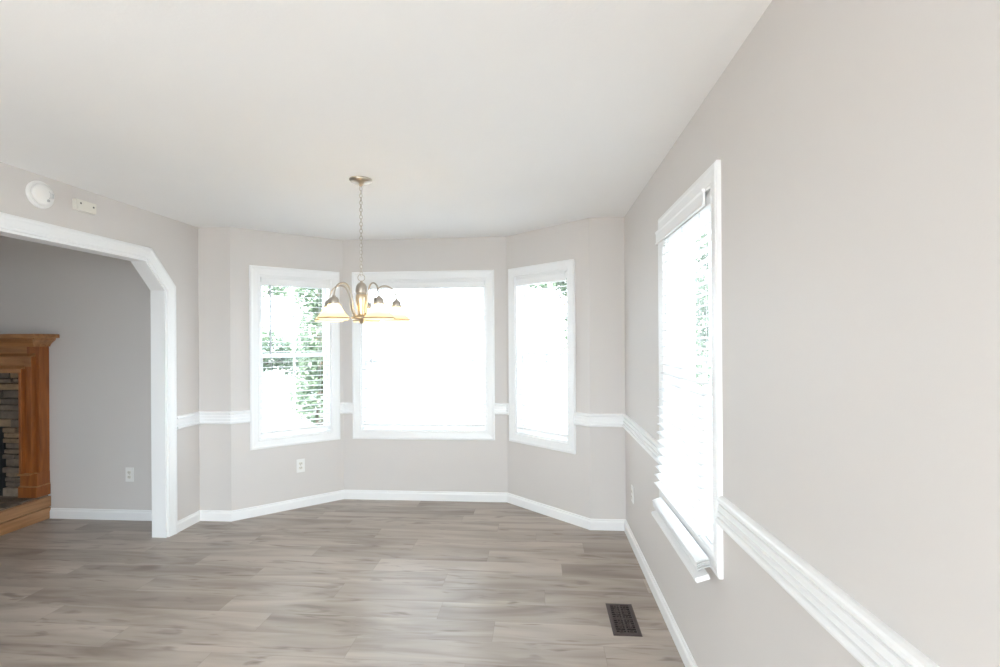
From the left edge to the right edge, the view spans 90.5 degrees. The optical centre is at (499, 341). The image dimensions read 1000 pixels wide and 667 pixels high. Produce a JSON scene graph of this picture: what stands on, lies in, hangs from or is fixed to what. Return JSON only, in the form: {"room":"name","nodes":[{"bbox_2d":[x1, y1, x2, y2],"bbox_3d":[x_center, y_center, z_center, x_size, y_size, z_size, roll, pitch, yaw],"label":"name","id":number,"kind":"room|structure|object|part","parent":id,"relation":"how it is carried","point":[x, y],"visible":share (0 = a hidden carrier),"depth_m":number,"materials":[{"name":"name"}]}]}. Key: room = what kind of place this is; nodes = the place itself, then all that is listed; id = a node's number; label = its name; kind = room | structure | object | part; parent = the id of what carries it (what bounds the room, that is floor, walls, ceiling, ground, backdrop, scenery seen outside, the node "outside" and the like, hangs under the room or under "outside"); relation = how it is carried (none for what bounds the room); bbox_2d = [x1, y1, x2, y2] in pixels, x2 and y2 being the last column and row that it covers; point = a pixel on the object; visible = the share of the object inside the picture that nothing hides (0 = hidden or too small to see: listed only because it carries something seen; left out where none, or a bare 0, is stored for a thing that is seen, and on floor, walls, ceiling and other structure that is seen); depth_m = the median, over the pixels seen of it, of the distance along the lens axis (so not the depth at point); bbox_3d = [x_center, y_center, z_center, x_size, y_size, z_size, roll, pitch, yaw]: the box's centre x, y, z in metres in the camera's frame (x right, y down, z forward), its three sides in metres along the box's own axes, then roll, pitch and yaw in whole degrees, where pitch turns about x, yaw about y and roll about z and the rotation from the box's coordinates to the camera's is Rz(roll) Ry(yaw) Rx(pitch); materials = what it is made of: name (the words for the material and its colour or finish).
{"room":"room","nodes":[
{"label":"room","id":0,"kind":"room"},
{"bbox_2d":[0,162,199,519],"bbox_3d":[-2.827,0.143,0.889,0.115,2.700,6.526,0,0,5],"label":"wall","id":1,"kind":"structure","parent":0,"point":[174,243],"depth_m":3.83,"materials":[{"name":"beige paint"}]},
{"bbox_2d":[25,180,54,208],"bbox_3d":[-2.597,-0.835,2.821,0.050,0.154,0.154,0,0,5],"label":"smoke detector","id":2,"kind":"object","parent":1,"relation":"attached to","point":[38,193],"visible":1,"depth_m":2.79,"materials":[{"name":"white plastic"}]},
{"bbox_2d":[72,198,95,214],"bbox_3d":[-2.585,-0.839,3.087,0.034,0.066,0.136,0,0,5],"label":"sensor box","id":3,"kind":"object","parent":1,"relation":"attached to","point":[77,204],"visible":1,"depth_m":3.07,"materials":[{"name":"beige plastic"}]},
{"bbox_2d":[0,212,177,537],"bbox_3d":[-2.716,0.407,2.280,0.158,2.171,3.182,0,0,5],"label":"door frame","id":4,"kind":"structure","parent":1,"relation":"attached to","point":[145,261],"depth_m":3.77,"materials":[{"name":"white wood"}]},
{"bbox_2d":[178,510,199,531],"bbox_3d":[-2.508,1.449,3.999,0.016,0.085,0.277,0,0,5],"label":"baseboard","id":5,"kind":"structure","parent":1,"relation":"attached to","point":[188,521],"depth_m":3.99,"materials":[{"name":"white wood"}]},
{"bbox_2d":[0,227,230,510],"bbox_3d":[-4.622,0.153,4.365,4.795,2.700,0.178,0,0,5],"label":"wall","id":6,"kind":"structure","parent":0,"point":[99,306],"depth_m":4.17,"materials":[{"name":"beige paint"}]},
{"bbox_2d":[49,508,151,520],"bbox_3d":[-3.222,1.453,4.158,1.203,0.085,0.016,0,0,5],"label":"baseboard","id":7,"kind":"structure","parent":6,"relation":"attached to","point":[55,513],"depth_m":4.16,"materials":[{"name":"white wood"}]},
{"bbox_2d":[125,467,133,481],"bbox_3d":[-3.102,1.116,4.152,0.072,0.118,0.009,0,0,5],"label":"wall outlet","id":8,"kind":"object","parent":6,"relation":"attached to","point":[129,472],"visible":1,"depth_m":4.15,"materials":[{"name":"white plastic"}]},
{"bbox_2d":[200,510,230,521],"bbox_3d":[-2.364,1.448,4.118,0.283,0.085,0.016,0,0,5],"label":"baseboard","id":9,"kind":"structure","parent":6,"relation":"attached to","point":[205,515],"depth_m":4.11,"materials":[{"name":"white wood"}]},
{"bbox_2d":[230,227,343,510],"bbox_3d":[-1.904,0.217,4.460,0.945,2.540,0.150,0,0,-37],"label":"wall","id":10,"kind":"structure","parent":0,"point":[268,475],"depth_m":4.29,"materials":[{"name":"beige paint"}]},
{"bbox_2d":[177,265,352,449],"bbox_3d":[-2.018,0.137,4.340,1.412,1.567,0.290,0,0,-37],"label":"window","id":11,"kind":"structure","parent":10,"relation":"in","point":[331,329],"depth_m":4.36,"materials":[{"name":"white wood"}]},
{"bbox_3d":[-1.886,-0.206,4.521,0.588,0.704,0.027,0,0,-37],"label":"sash","id":12,"kind":"part","parent":11,"relation":"part of","materials":[{"name":"glass"}]},
{"bbox_3d":[-1.864,0.468,4.497,0.588,0.724,0.027,0,0,-37],"label":"sash","id":13,"kind":"part","parent":11,"relation":"part of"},
{"bbox_2d":[260,277,329,434],"bbox_3d":[-1.828,0.123,4.447,0.580,1.355,0.072,0,0,-37],"label":"window blind","id":14,"kind":"object","parent":11,"relation":"attached to","point":[265,281],"visible":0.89,"depth_m":4.41,"materials":[{"name":"white plastic"}]},
{"bbox_3d":[-1.997,0.143,4.329,0.006,1.294,0.057,0,0,-37],"label":"ladder cord","id":15,"kind":"part","parent":14,"relation":"part of","materials":[{"name":"white fabric"}]},
{"bbox_3d":[-1.828,0.789,4.453,0.580,0.022,0.052,0,0,-37],"label":"rail","id":16,"kind":"part","parent":14,"relation":"part of","materials":[{"name":"white plastic"}]},
{"bbox_3d":[-1.664,0.141,4.580,0.006,1.294,0.057,0,0,-37],"label":"ladder cord","id":17,"kind":"part","parent":14,"relation":"part of","materials":[{"name":"white fabric"}]},
{"bbox_2d":[231,490,343,520],"bbox_3d":[-1.849,1.445,4.392,0.951,0.085,0.016,0,0,-37],"label":"baseboard","id":18,"kind":"structure","parent":10,"relation":"attached to","point":[239,514],"depth_m":4.36,"materials":[{"name":"white wood"}]},
{"bbox_2d":[296,458,304,472],"bbox_3d":[-1.786,1.114,4.445,0.072,0.118,0.009,0,0,-37],"label":"wall outlet","id":19,"kind":"object","parent":10,"relation":"attached to","point":[300,463],"visible":1,"depth_m":4.44,"materials":[{"name":"white plastic"}]},
{"bbox_2d":[0,499,684,666],"bbox_3d":[-3.171,1.555,1.231,7.865,0.120,7.153,0,0,5],"label":"floor","id":20,"kind":"structure","parent":0,"point":[344,582],"depth_m":2.92,"materials":[{"name":"grey wood"}]},
{"bbox_2d":[0,334,59,535],"bbox_3d":[-4.717,0.724,3.973,1.940,1.560,0.619,0,0,5],"label":"fireplace","id":21,"kind":"object","parent":20,"relation":"on","point":[25,486],"visible":1,"depth_m":4.13,"materials":[{"name":"brown wood"}]},
{"bbox_3d":[-4.694,0.232,4.173,1.541,0.065,0.097,0,0,5],"label":"rail","id":22,"kind":"part","parent":21,"relation":"part of","materials":[{"name":"brown wood"}]},
{"bbox_3d":[-4.689,0.153,4.238,1.502,0.222,0.085,0,0,5],"label":"rail","id":23,"kind":"part","parent":21,"relation":"part of","materials":[{"name":"brown wood"}]},
{"bbox_3d":[-4.693,0.158,4.189,1.657,0.112,0.065,0,0,5],"label":"rail","id":24,"kind":"part","parent":21,"relation":"part of","materials":[{"name":"brown wood"}]},
{"bbox_3d":[-4.695,0.013,4.183,1.844,0.073,0.196,0,0,5],"label":"crown moulding","id":25,"kind":"part","parent":21,"relation":"part of","materials":[{"name":"brown wood"}]},
{"bbox_2d":[0,334,59,337],"bbox_3d":[-4.696,-0.040,4.171,1.920,0.033,0.219,0,0,5],"label":"mantel shelf","id":26,"kind":"object","parent":21,"relation":"attached to","point":[1,335],"depth_m":4.01,"materials":[{"name":"brown wood"}]},
{"bbox_2d":[605,603,642,636],"bbox_3d":[0.652,1.468,2.629,0.143,0.008,0.305,0,0,5],"label":"floor vent","id":27,"kind":"object","parent":20,"relation":"in","point":[623,621],"visible":1,"depth_m":2.61,"materials":[{"name":"brown metal"}]},
{"bbox_2d":[611,605,634,632],"bbox_3d":[0.652,1.470,2.629,0.103,0.004,0.265,0,0,5],"label":"grille","id":28,"kind":"object","parent":27,"relation":"attached to","point":[622,616],"depth_m":2.62,"materials":[{"name":"brown metal"}]},
{"bbox_2d":[0,0,771,239],"bbox_3d":[-1.066,-1.017,1.063,3.612,0.120,7.153,0,0,5],"label":"ceiling","id":29,"kind":"structure","parent":0,"point":[464,118],"depth_m":2.00,"materials":[{"name":"white paint"}]},
{"bbox_2d":[314,176,410,323],"bbox_3d":[-0.834,-0.532,2.945,0.564,0.854,0.569,0,0,5],"label":"chandelier","id":30,"kind":"object","parent":29,"relation":"hanging from","point":[332,311],"visible":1,"depth_m":2.90,"materials":[{"name":"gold metal"}]},
{"bbox_3d":[-1.024,-0.164,2.978,0.168,0.091,0.168,0,0,5],"label":"lamp shade","id":31,"kind":"part","parent":30,"relation":"part of","materials":[{"name":"beige glass"}]},
{"bbox_3d":[-0.922,-0.165,2.756,0.168,0.091,0.168,0,0,5],"label":"lamp shade","id":32,"kind":"part","parent":30,"relation":"part of","materials":[{"name":"beige glass"}]},
{"bbox_3d":[-0.938,-0.240,2.961,0.184,0.196,0.009,0,0,11],"label":"arm","id":33,"kind":"part","parent":30,"relation":"part of","materials":[{"name":"silver metal"}]},
{"bbox_3d":[-0.879,-0.240,2.832,0.009,0.196,0.184,0,0,29],"label":"arm","id":34,"kind":"part","parent":30,"relation":"part of","materials":[{"name":"silver metal"}]},
{"bbox_3d":[-0.820,-0.129,2.937,0.120,0.051,0.120,0,0,5],"label":"plate","id":35,"kind":"part","parent":30,"relation":"part of","materials":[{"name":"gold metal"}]},
{"bbox_3d":[-0.823,-0.653,2.937,0.015,0.535,0.015,0,0,21],"label":"chain","id":36,"kind":"part","parent":30,"relation":"part of","materials":[{"name":"silver metal"}]},
{"bbox_3d":[-0.844,-0.165,3.143,0.168,0.091,0.168,0,0,5],"label":"lamp shade","id":37,"kind":"part","parent":30,"relation":"part of","materials":[{"name":"beige glass"}]},
{"bbox_3d":[-0.739,-0.241,2.848,0.009,0.196,0.184,0,0,-43],"label":"arm","id":38,"kind":"part","parent":30,"relation":"part of","materials":[{"name":"silver metal"}]},
{"bbox_3d":[-0.679,-0.166,2.784,0.168,0.091,0.168,0,0,5],"label":"lamp shade","id":39,"kind":"part","parent":30,"relation":"part of","materials":[{"name":"beige glass"}]},
{"bbox_3d":[-0.711,-0.241,2.987,0.184,0.196,0.009,0,0,-25],"label":"arm","id":40,"kind":"part","parent":30,"relation":"part of","materials":[{"name":"silver metal"}]},
{"bbox_3d":[-0.631,-0.167,3.023,0.168,0.091,0.168,0,0,5],"label":"lamp shade","id":41,"kind":"part","parent":30,"relation":"part of","materials":[{"name":"beige glass"}]},
{"bbox_2d":[342,237,507,492],"bbox_3d":[-0.703,0.210,4.698,1.550,2.540,0.150,0,0,5],"label":"wall","id":42,"kind":"structure","parent":0,"point":[369,464],"depth_m":4.62,"materials":[{"name":"beige paint"}]},
{"bbox_2d":[352,270,494,439],"bbox_3d":[-0.714,0.129,4.689,1.342,1.567,0.170,0,0,5],"label":"window","id":43,"kind":"structure","parent":42,"relation":"in","point":[360,431],"depth_m":4.64,"materials":[{"name":"white wood"}]},
{"bbox_2d":[362,280,484,426],"bbox_3d":[-0.717,0.116,4.643,1.156,1.355,0.072,0,0,5],"label":"window blind","id":44,"kind":"object","parent":43,"relation":"attached to","point":[457,284],"visible":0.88,"depth_m":4.63,"materials":[{"name":"white plastic"}]},
{"bbox_3d":[-1.175,0.138,4.686,0.006,1.294,0.057,0,0,5],"label":"ladder cord","id":45,"kind":"part","parent":44,"relation":"part of","materials":[{"name":"white fabric"}]},
{"bbox_3d":[-0.714,0.136,4.650,0.006,1.294,0.057,0,0,5],"label":"ladder cord","id":46,"kind":"part","parent":44,"relation":"part of","materials":[{"name":"white fabric"}]},
{"bbox_3d":[-0.713,0.782,4.650,1.156,0.022,0.052,0,0,5],"label":"rail","id":47,"kind":"part","parent":44,"relation":"part of","materials":[{"name":"white plastic"}]},
{"bbox_3d":[-0.253,0.133,4.614,0.006,1.294,0.057,0,0,5],"label":"ladder cord","id":48,"kind":"part","parent":44,"relation":"part of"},
{"bbox_3d":[-0.710,0.492,4.705,1.164,0.663,0.027,0,0,5],"label":"sash","id":49,"kind":"part","parent":43,"relation":"part of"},
{"bbox_3d":[-0.712,-0.182,4.735,1.164,0.766,0.027,0,0,5],"label":"sash","id":50,"kind":"part","parent":43,"relation":"part of","materials":[{"name":"glass"}]},
{"bbox_2d":[344,490,506,501],"bbox_3d":[-0.703,1.438,4.615,1.550,0.085,0.016,0,0,5],"label":"baseboard","id":51,"kind":"structure","parent":42,"relation":"attached to","point":[348,494],"depth_m":4.61,"materials":[{"name":"white wood"}]},
{"bbox_2d":[506,218,590,517],"bbox_3d":[0.438,0.204,4.274,0.150,2.540,0.934,0,0,-43],"label":"wall","id":52,"kind":"structure","parent":0,"point":[557,479],"depth_m":4.08,"materials":[{"name":"beige paint"}]},
{"bbox_2d":[495,259,575,453],"bbox_3d":[0.321,0.123,4.317,0.262,1.567,0.879,0,0,-43],"label":"window","id":53,"kind":"structure","parent":52,"relation":"in","point":[567,444],"depth_m":4.37,"materials":[{"name":"white wood"}]},
{"bbox_3d":[0.428,-0.220,4.335,0.027,0.704,0.578,0,0,-43],"label":"sash","id":54,"kind":"part","parent":53,"relation":"part of","materials":[{"name":"glass"}]},
{"bbox_2d":[516,272,566,436],"bbox_3d":[0.364,0.110,4.273,0.068,1.355,0.570,0,0,-43],"label":"window blind","id":55,"kind":"object","parent":53,"relation":"attached to","point":[561,276],"visible":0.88,"depth_m":4.25,"materials":[{"name":"white plastic"}]},
{"bbox_3d":[0.236,0.130,4.416,0.057,1.294,0.006,0,0,-43],"label":"ladder cord","id":56,"kind":"part","parent":55,"relation":"part of","materials":[{"name":"white fabric"}]},
{"bbox_3d":[0.372,0.776,4.277,0.052,0.022,0.570,0,0,-43],"label":"rail","id":57,"kind":"part","parent":55,"relation":"part of","materials":[{"name":"white plastic"}]},
{"bbox_3d":[0.502,0.128,4.134,0.057,1.294,0.006,0,0,-43],"label":"ladder cord","id":58,"kind":"part","parent":55,"relation":"part of","materials":[{"name":"white fabric"}]},
{"bbox_3d":[0.410,0.455,4.315,0.027,0.724,0.578,0,0,-43],"label":"sash","id":59,"kind":"part","parent":53,"relation":"part of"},
{"bbox_2d":[507,493,590,529],"bbox_3d":[0.387,1.431,4.215,0.016,0.085,0.940,0,0,-43],"label":"baseboard","id":60,"kind":"structure","parent":52,"relation":"attached to","point":[572,518],"depth_m":4.17,"materials":[{"name":"white wood"}]},
{"bbox_2d":[589,217,625,518],"bbox_3d":[0.920,0.201,3.941,0.421,2.540,0.150,0,0,5],"label":"wall","id":61,"kind":"structure","parent":0,"point":[606,234],"depth_m":3.87,"materials":[{"name":"beige paint"}]},
{"bbox_2d":[590,519,625,530],"bbox_3d":[0.842,1.429,3.864,0.277,0.085,0.016,0,0,5],"label":"baseboard","id":62,"kind":"structure","parent":61,"relation":"attached to","point":[595,524],"depth_m":3.86,"materials":[{"name":"white wood"}]},
{"bbox_2d":[624,0,999,666],"bbox_3d":[0.797,0.202,0.677,0.150,2.540,6.676,0,0,5],"label":"wall","id":63,"kind":"structure","parent":0,"point":[856,143],"depth_m":1.07,"materials":[{"name":"beige paint"}]},
{"bbox_2d":[631,485,633,503],"bbox_3d":[0.951,1.099,3.567,0.009,0.118,0.072,0,0,5],"label":"wall outlet","id":64,"kind":"object","parent":63,"relation":"attached to","point":[632,487],"visible":1,"depth_m":3.55,"materials":[{"name":"white plastic"}]},
{"bbox_2d":[624,520,697,666],"bbox_3d":[0.716,1.430,0.609,0.016,0.085,6.526,0,0,5],"label":"baseboard","id":65,"kind":"structure","parent":63,"relation":"attached to","point":[687,658],"depth_m":2.67,"materials":[{"name":"white wood"}]},
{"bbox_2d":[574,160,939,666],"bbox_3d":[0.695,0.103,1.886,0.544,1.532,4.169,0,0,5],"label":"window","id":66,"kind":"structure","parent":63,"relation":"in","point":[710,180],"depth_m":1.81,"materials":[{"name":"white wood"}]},
{"bbox_2d":[651,189,711,582],"bbox_3d":[0.829,0.160,2.295,0.122,1.513,0.847,0,0,5],"label":"window blind","id":67,"kind":"object","parent":66,"relation":"attached to","point":[680,481],"visible":0.87,"depth_m":2.17,"materials":[{"name":"white plastic"}]},
{"bbox_3d":[0.878,0.126,2.498,0.057,1.294,0.006,0,0,5],"label":"ladder cord","id":68,"kind":"part","parent":67,"relation":"part of","materials":[{"name":"white fabric"}]},
{"bbox_3d":[0.797,0.899,2.245,0.056,0.036,0.735,0,0,5],"label":"rail","id":69,"kind":"part","parent":67,"relation":"part of","materials":[{"name":"white plastic"}]},
{"bbox_3d":[0.858,0.126,2.254,0.057,1.294,0.006,0,0,5],"label":"ladder cord","id":70,"kind":"part","parent":67,"relation":"part of","materials":[{"name":"white fabric"}]},
{"bbox_3d":[0.839,0.126,2.010,0.057,1.294,0.006,0,0,5],"label":"ladder cord","id":71,"kind":"part","parent":67,"relation":"part of","materials":[{"name":"white fabric"}]},
{"bbox_3d":[0.929,0.425,2.246,0.027,0.707,0.711,0,0,5],"label":"sash","id":72,"kind":"part","parent":66,"relation":"part of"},
{"bbox_3d":[0.955,-0.232,2.244,0.027,0.687,0.711,0,0,5],"label":"sash","id":73,"kind":"part","parent":66,"relation":"part of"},
{"label":"outside","id":74,"kind":"structure","parent":0,"visible":0},
{"bbox_2d":[263,357,711,503],"bbox_3d":[1.195,1.944,14.953,80.000,0.150,90.000,0,0,5],"label":"ground","id":75,"kind":"structure","parent":74,"point":[552,379],"depth_m":18.68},
{"bbox_2d":[262,285,301,298],"bbox_3d":[-6.957,-0.965,13.115,5.614,5.769,3.453,0,0,5],"label":"tree","id":76,"kind":"object","parent":75,"relation":"on","point":[274,293],"visible":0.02,"depth_m":12.57,"materials":[{"name":"green plant"}]},
{"bbox_2d":[262,324,315,378],"bbox_3d":[-8.958,0.519,18.401,5.224,2.831,2.810,0,0,5],"label":"tree","id":77,"kind":"object","parent":75,"relation":"on","point":[265,345],"visible":0.13,"depth_m":18.23,"materials":[{"name":"green plant"}]},
{"bbox_2d":[289,287,323,425],"bbox_3d":[-3.018,-0.471,8.518,1.160,4.734,1.177,0,0,5],"label":"tree","id":78,"kind":"object","parent":75,"relation":"on","point":[309,320],"visible":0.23,"depth_m":8.28,"materials":[{"name":"green plant"}]},
{"bbox_2d":[528,278,566,357],"bbox_3d":[1.448,-0.216,9.543,2.123,4.172,1.554,0,0,8],"label":"tree","id":79,"kind":"object","parent":75,"relation":"on","point":[562,283],"visible":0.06,"depth_m":9.54,"materials":[{"name":"green plant"}]},
{"bbox_2d":[695,231,711,389],"bbox_3d":[4.589,-0.516,9.869,2.098,4.735,1.885,0,0,5],"label":"tree","id":80,"kind":"object","parent":75,"relation":"on","point":[700,343],"visible":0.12,"depth_m":9.74,"materials":[{"name":"green plant"}]}
]}

